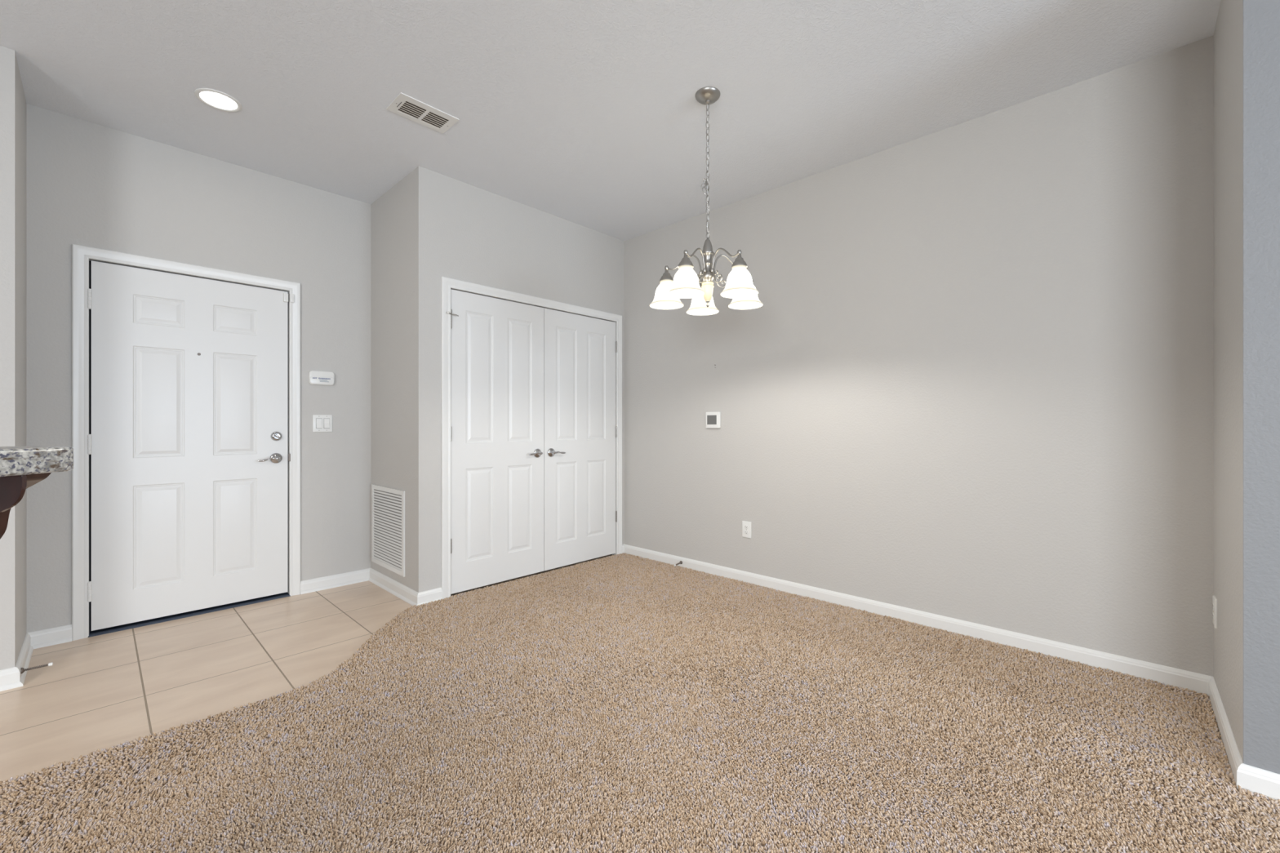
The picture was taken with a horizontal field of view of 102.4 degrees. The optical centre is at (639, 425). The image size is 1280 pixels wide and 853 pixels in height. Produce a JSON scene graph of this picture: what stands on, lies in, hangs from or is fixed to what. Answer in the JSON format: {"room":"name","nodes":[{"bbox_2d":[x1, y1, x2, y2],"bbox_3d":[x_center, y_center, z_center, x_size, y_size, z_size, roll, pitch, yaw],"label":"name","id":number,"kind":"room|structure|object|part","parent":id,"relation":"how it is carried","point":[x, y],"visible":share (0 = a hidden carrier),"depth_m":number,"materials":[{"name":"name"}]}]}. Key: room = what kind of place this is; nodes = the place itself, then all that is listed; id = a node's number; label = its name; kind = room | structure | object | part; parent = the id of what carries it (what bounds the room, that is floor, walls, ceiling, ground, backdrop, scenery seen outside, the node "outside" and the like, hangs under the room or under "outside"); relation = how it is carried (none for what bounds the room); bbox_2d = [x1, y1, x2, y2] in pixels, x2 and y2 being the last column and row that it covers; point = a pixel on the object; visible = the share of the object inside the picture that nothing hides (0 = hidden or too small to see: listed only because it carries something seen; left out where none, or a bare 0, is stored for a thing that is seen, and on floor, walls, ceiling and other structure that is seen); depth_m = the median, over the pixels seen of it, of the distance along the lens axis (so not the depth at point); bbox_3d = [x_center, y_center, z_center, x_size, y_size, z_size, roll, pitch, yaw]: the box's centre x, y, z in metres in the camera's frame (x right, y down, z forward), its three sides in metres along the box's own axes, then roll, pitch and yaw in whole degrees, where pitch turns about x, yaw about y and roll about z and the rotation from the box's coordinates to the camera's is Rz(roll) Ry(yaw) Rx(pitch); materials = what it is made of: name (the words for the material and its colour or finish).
{"room":"empty dining room","nodes":[
{"label":"empty dining room","id":0,"kind":"room"},
{"bbox_2d":[0,45,26,670],"bbox_3d":[-2.917,-0.245,2.347,0.530,2.730,0.120,0,0,43],"label":"wall","id":1,"kind":"structure","parent":0,"point":[12,98],"depth_m":2.20,"materials":[{"name":"grey paint"}]},
{"bbox_2d":[26,103,370,632],"bbox_3d":[-2.598,-0.245,3.157,0.120,2.730,1.735,0,0,43],"label":"wall","id":2,"kind":"structure","parent":0,"point":[88,184],"depth_m":3.03,"materials":[{"name":"grey paint"}]},
{"bbox_2d":[71,244,300,640],"bbox_3d":[-2.650,0.088,3.089,0.138,2.064,1.018,0,0,43],"label":"door frame","id":3,"kind":"structure","parent":2,"relation":"attached to","point":[82,256],"depth_m":2.75,"materials":[{"name":"white paint"}]},
{"bbox_2d":[87,260,290,631],"bbox_3d":[-2.611,0.108,3.050,0.100,1.971,0.908,0,0,43],"label":"door","id":4,"kind":"structure","parent":2,"relation":"in","point":[188,442],"depth_m":3.01,"materials":[{"name":"white paint"}]},
{"bbox_3d":[-2.352,0.216,3.263,0.016,0.027,0.117,0,0,43],"label":"lever","id":5,"kind":"part","parent":4,"relation":"part of","materials":[{"name":"silver metal"}]},
{"bbox_3d":[-2.335,0.212,3.309,0.054,0.067,0.067,0,0,43],"label":"handle","id":6,"kind":"part","parent":4,"relation":"part of","materials":[{"name":"silver metal"}]},
{"bbox_2d":[283,293,293,302],"bbox_3d":[-2.300,-0.835,3.368,0.030,0.056,0.055,0,0,43],"label":"sensor","id":7,"kind":"object","parent":4,"relation":"attached to","point":[285,295],"visible":1,"depth_m":3.36,"materials":[{"name":"white plastic"}]},
{"bbox_2d":[308,370,334,385],"bbox_3d":[-2.168,-0.322,3.505,0.027,0.094,0.151,0,0,43],"label":"alarm keypad","id":8,"kind":"object","parent":2,"relation":"attached to","point":[315,377],"visible":1,"depth_m":3.49,"materials":[{"name":"white plastic"}]},
{"bbox_2d":[312,414,332,431],"bbox_3d":[-2.167,-0.014,3.515,0.014,0.118,0.118,0,0,43],"label":"light switch","id":9,"kind":"object","parent":2,"relation":"attached to","point":[321,423],"visible":1,"depth_m":3.51,"materials":[{"name":"white plastic"}]},
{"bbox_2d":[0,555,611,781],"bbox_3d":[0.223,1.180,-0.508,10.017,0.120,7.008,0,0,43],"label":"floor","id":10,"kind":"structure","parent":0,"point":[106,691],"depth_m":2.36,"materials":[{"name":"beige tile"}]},
{"bbox_2d":[88,592,289,637],"bbox_3d":[-2.630,1.114,3.069,0.074,0.012,0.906,0,0,43],"label":"threshold","id":11,"kind":"object","parent":10,"relation":"on","point":[128,626],"visible":0.88,"depth_m":3.00,"materials":[{"name":"black"}]},
{"bbox_2d":[0,552,1279,852],"bbox_3d":[0.650,1.118,-0.921,8.590,0.004,6.756,0,0,43],"label":"carpet","id":12,"kind":"object","parent":10,"relation":"on","point":[623,703],"visible":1,"depth_m":1.76,"materials":[{"name":"beige carpet"}]},
{"bbox_2d":[370,172,410,588],"bbox_3d":[-1.712,-0.245,3.594,0.807,2.730,0.120,0,0,43],"label":"wall","id":13,"kind":"structure","parent":0,"point":[390,214],"depth_m":3.47,"materials":[{"name":"grey paint"}]},
{"bbox_2d":[300,568,442,605],"bbox_3d":[-1.760,1.079,3.351,0.921,0.083,0.440,0,0,33],"label":"baseboard","id":14,"kind":"structure","parent":13,"relation":"attached to","point":[410,596],"depth_m":3.48,"materials":[{"name":"white paint"}]},
{"bbox_2d":[371,484,404,577],"bbox_3d":[-1.728,0.703,3.520,0.561,0.554,0.010,0,0,43],"label":"air vent","id":15,"kind":"object","parent":13,"relation":"in","point":[388,504],"visible":1,"depth_m":3.50,"materials":[{"name":"white plastic"}]},
{"bbox_2d":[410,165,624,592],"bbox_3d":[-0.799,-0.245,3.884,0.120,2.730,1.796,0,0,43],"label":"wall","id":16,"kind":"structure","parent":0,"point":[460,230],"depth_m":3.37,"materials":[{"name":"grey paint"}]},
{"bbox_2d":[447,288,543,594],"bbox_3d":[-0.984,0.106,3.588,0.091,1.984,0.779,0,0,43],"label":"door","id":17,"kind":"structure","parent":16,"relation":"in","point":[497,344],"depth_m":3.57,"materials":[{"name":"white paint"}]},
{"bbox_3d":[-0.763,0.208,3.768,0.016,0.021,0.117,0,0,43],"label":"lever","id":18,"kind":"part","parent":17,"relation":"part of","materials":[{"name":"silver metal"}]},
{"bbox_3d":[-0.745,0.207,3.814,0.054,0.067,0.067,0,0,43],"label":"handle","id":19,"kind":"part","parent":17,"relation":"part of","materials":[{"name":"silver metal"}]},
{"bbox_2d":[440,276,622,599],"bbox_3d":[-0.756,0.084,3.916,0.138,2.072,1.614,0,0,43],"label":"door frame","id":20,"kind":"structure","parent":16,"relation":"attached to","point":[446,283],"depth_m":3.32,"materials":[{"name":"white paint"}]},
{"bbox_2d":[543,307,617,570],"bbox_3d":[-0.455,0.106,4.147,0.091,1.984,0.752,0,0,43],"label":"door","id":21,"kind":"structure","parent":16,"relation":"in","point":[580,429],"depth_m":4.12,"materials":[{"name":"white paint"}]},
{"bbox_3d":[-0.659,0.207,3.905,0.054,0.067,0.067,0,0,43],"label":"handle","id":22,"kind":"part","parent":21,"relation":"part of","materials":[{"name":"silver metal"}]},
{"bbox_2d":[0,0,1221,240],"bbox_3d":[0.361,-1.660,-0.639,9.637,0.100,7.008,0,0,43],"label":"ceiling","id":23,"kind":"structure","parent":0,"point":[588,113],"depth_m":2.36,"materials":[{"name":"white paint"}]},
{"bbox_2d":[194,88,242,111],"bbox_3d":[-2.084,-1.607,2.546,0.184,0.006,0.184,0,0,43],"label":"recessed light","id":24,"kind":"object","parent":23,"relation":"in","point":[215,99],"visible":1,"depth_m":2.54,"materials":[{"name":"white plastic"}]},
{"bbox_2d":[386,92,459,133],"bbox_3d":[-1.119,-1.607,2.658,0.185,0.006,0.300,0,0,43],"label":"ceiling vent","id":25,"kind":"object","parent":23,"relation":"in","point":[404,105],"visible":1,"depth_m":2.65,"materials":[{"name":"white plastic"}]},
{"bbox_2d":[649,86,763,315],"bbox_3d":[0.330,-1.093,2.524,0.566,1.035,0.546,0,0,0],"label":"chandelier","id":26,"kind":"object","parent":23,"relation":"hanging from","point":[686,284],"visible":1,"depth_m":2.48,"materials":[{"name":"white glass"}]},
{"bbox_3d":[0.133,-0.660,2.568,0.172,0.125,0.172,0,0,18],"label":"lamp shade","id":27,"kind":"part","parent":26,"relation":"part of","materials":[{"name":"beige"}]},
{"bbox_3d":[0.221,-0.791,2.539,0.188,0.102,0.008,0,0,18],"label":"arm","id":28,"kind":"part","parent":26,"relation":"part of","materials":[{"name":"silver metal"}]},
{"bbox_3d":[0.208,-0.660,2.337,0.172,0.125,0.172,0,0,36],"label":"lamp shade","id":29,"kind":"part","parent":26,"relation":"part of","materials":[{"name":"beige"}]},
{"bbox_3d":[0.262,-0.791,2.411,0.008,0.102,0.188,0,0,36],"label":"arm","id":30,"kind":"part","parent":26,"relation":"part of","materials":[{"name":"silver metal"}]},
{"bbox_3d":[0.330,-0.660,2.711,0.172,0.125,0.172,0,0,0],"label":"lamp shade","id":31,"kind":"part","parent":26,"relation":"part of","materials":[{"name":"beige glass"}]},
{"bbox_3d":[0.318,-1.236,2.503,0.042,0.672,0.020,0,0,0],"label":"chain","id":32,"kind":"part","parent":26,"relation":"part of","materials":[{"name":"silver metal"}]},
{"bbox_3d":[0.330,-1.235,2.504,0.007,0.670,0.007,0,0,0],"label":"lamp cord","id":33,"kind":"part","parent":26,"relation":"part of","materials":[{"name":"silver metal"}]},
{"bbox_3d":[0.439,-0.791,2.539,0.188,0.102,0.008,0,0,-18],"label":"arm","id":34,"kind":"part","parent":26,"relation":"part of","materials":[{"name":"silver metal"}]},
{"bbox_3d":[0.397,-0.791,2.411,0.008,0.102,0.188,0,0,-36],"label":"arm","id":35,"kind":"part","parent":26,"relation":"part of","materials":[{"name":"silver metal"}]},
{"bbox_3d":[0.451,-0.660,2.337,0.172,0.125,0.172,0,0,-36],"label":"lamp shade","id":36,"kind":"part","parent":26,"relation":"part of","materials":[{"name":"beige glass"}]},
{"bbox_3d":[0.526,-0.660,2.568,0.172,0.125,0.172,0,0,-18],"label":"lamp shade","id":37,"kind":"part","parent":26,"relation":"part of","materials":[{"name":"beige glass"}]},
{"bbox_2d":[624,35,1213,676],"bbox_3d":[1.155,-0.245,3.352,3.689,2.730,0.120,0,0,43],"label":"wall","id":38,"kind":"structure","parent":0,"point":[971,380],"depth_m":2.70,"materials":[{"name":"grey paint"}]},
{"bbox_2d":[706,412,720,427],"bbox_3d":[0.545,-0.040,3.832,0.124,0.120,0.021,0,0,43],"label":"thermostat","id":39,"kind":"object","parent":38,"relation":"attached to","point":[713,419],"visible":1,"depth_m":3.82,"materials":[{"name":"white plastic"}]},
{"bbox_2d":[742,520,751,538],"bbox_3d":[0.755,0.738,3.642,0.072,0.116,0.008,0,0,43],"label":"wall outlet","id":40,"kind":"object","parent":38,"relation":"attached to","point":[746,526],"visible":1,"depth_m":3.64,"materials":[{"name":"white plastic"}]},
{"bbox_2d":[622,544,1279,800],"bbox_3d":[1.846,1.079,2.088,6.190,0.083,0.766,0,0,43],"label":"baseboard","id":41,"kind":"structure","parent":38,"relation":"attached to","point":[1252,779],"depth_m":2.50,"materials":[{"name":"white paint"}]},
{"bbox_2d":[1213,0,1243,762],"bbox_3d":[2.156,-0.245,1.807,0.130,2.730,0.747,0,0,43],"label":"wall","id":42,"kind":"structure","parent":0,"point":[1228,37],"depth_m":1.81,"materials":[{"name":"grey paint"}]},
{"bbox_2d":[1212,595,1217,628],"bbox_3d":[2.306,0.748,2.065,0.008,0.116,0.072,0,0,43],"label":"wall outlet","id":43,"kind":"object","parent":42,"relation":"attached to","point":[1214,598],"visible":1,"depth_m":2.05,"materials":[{"name":"white plastic"}]},
{"bbox_2d":[1243,0,1279,774],"bbox_3d":[3.758,-0.245,-0.146,5.141,2.730,0.120,0,0,43],"label":"wall","id":44,"kind":"structure","parent":0,"point":[1261,18],"depth_m":1.55,"materials":[{"name":"grey paint"}]},
{"bbox_3d":[-1.235,0.596,-0.524,1.979,1.040,2.081,0,0,43],"label":"wall","id":45,"kind":"structure","parent":0,"visible":0},
{"bbox_2d":[0,472,51,538],"bbox_3d":[-1.063,0.176,0.814,0.223,0.202,0.040,0,0,0],"label":"corbel","id":46,"kind":"object","parent":45,"relation":"attached to","point":[12,488],"visible":1,"depth_m":0.79,"materials":[{"name":"brown wood"}]},
{"bbox_2d":[0,446,74,476],"bbox_3d":[-1.132,0.055,-0.514,0.400,0.040,2.772,0,0,0],"label":"countertop","id":47,"kind":"structure","parent":45,"relation":"on","point":[14,460],"depth_m":0.80,"materials":[{"name":"stone"}]},
{"bbox_3d":[-1.858,-0.245,-3.281,8.987,2.730,0.120,0,0,43],"label":"wall","id":48,"kind":"structure","parent":0,"visible":0},
{"bbox_2d":[0,624,71,691],"bbox_3d":[-3.969,1.079,1.218,0.554,0.083,3.512,0,0,43],"label":"baseboard","id":49,"kind":"structure","parent":48,"relation":"attached to","point":[11,677],"depth_m":2.51,"materials":[{"name":"white paint"}]},
{"bbox_2d":[20,662,53,674],"bbox_3d":[-2.666,1.070,2.275,0.026,0.026,0.092,0,0,43],"label":"door stop","id":50,"kind":"object","parent":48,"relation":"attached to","point":[22,670],"visible":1,"depth_m":2.27,"materials":[{"name":"silver metal"}]}
]}

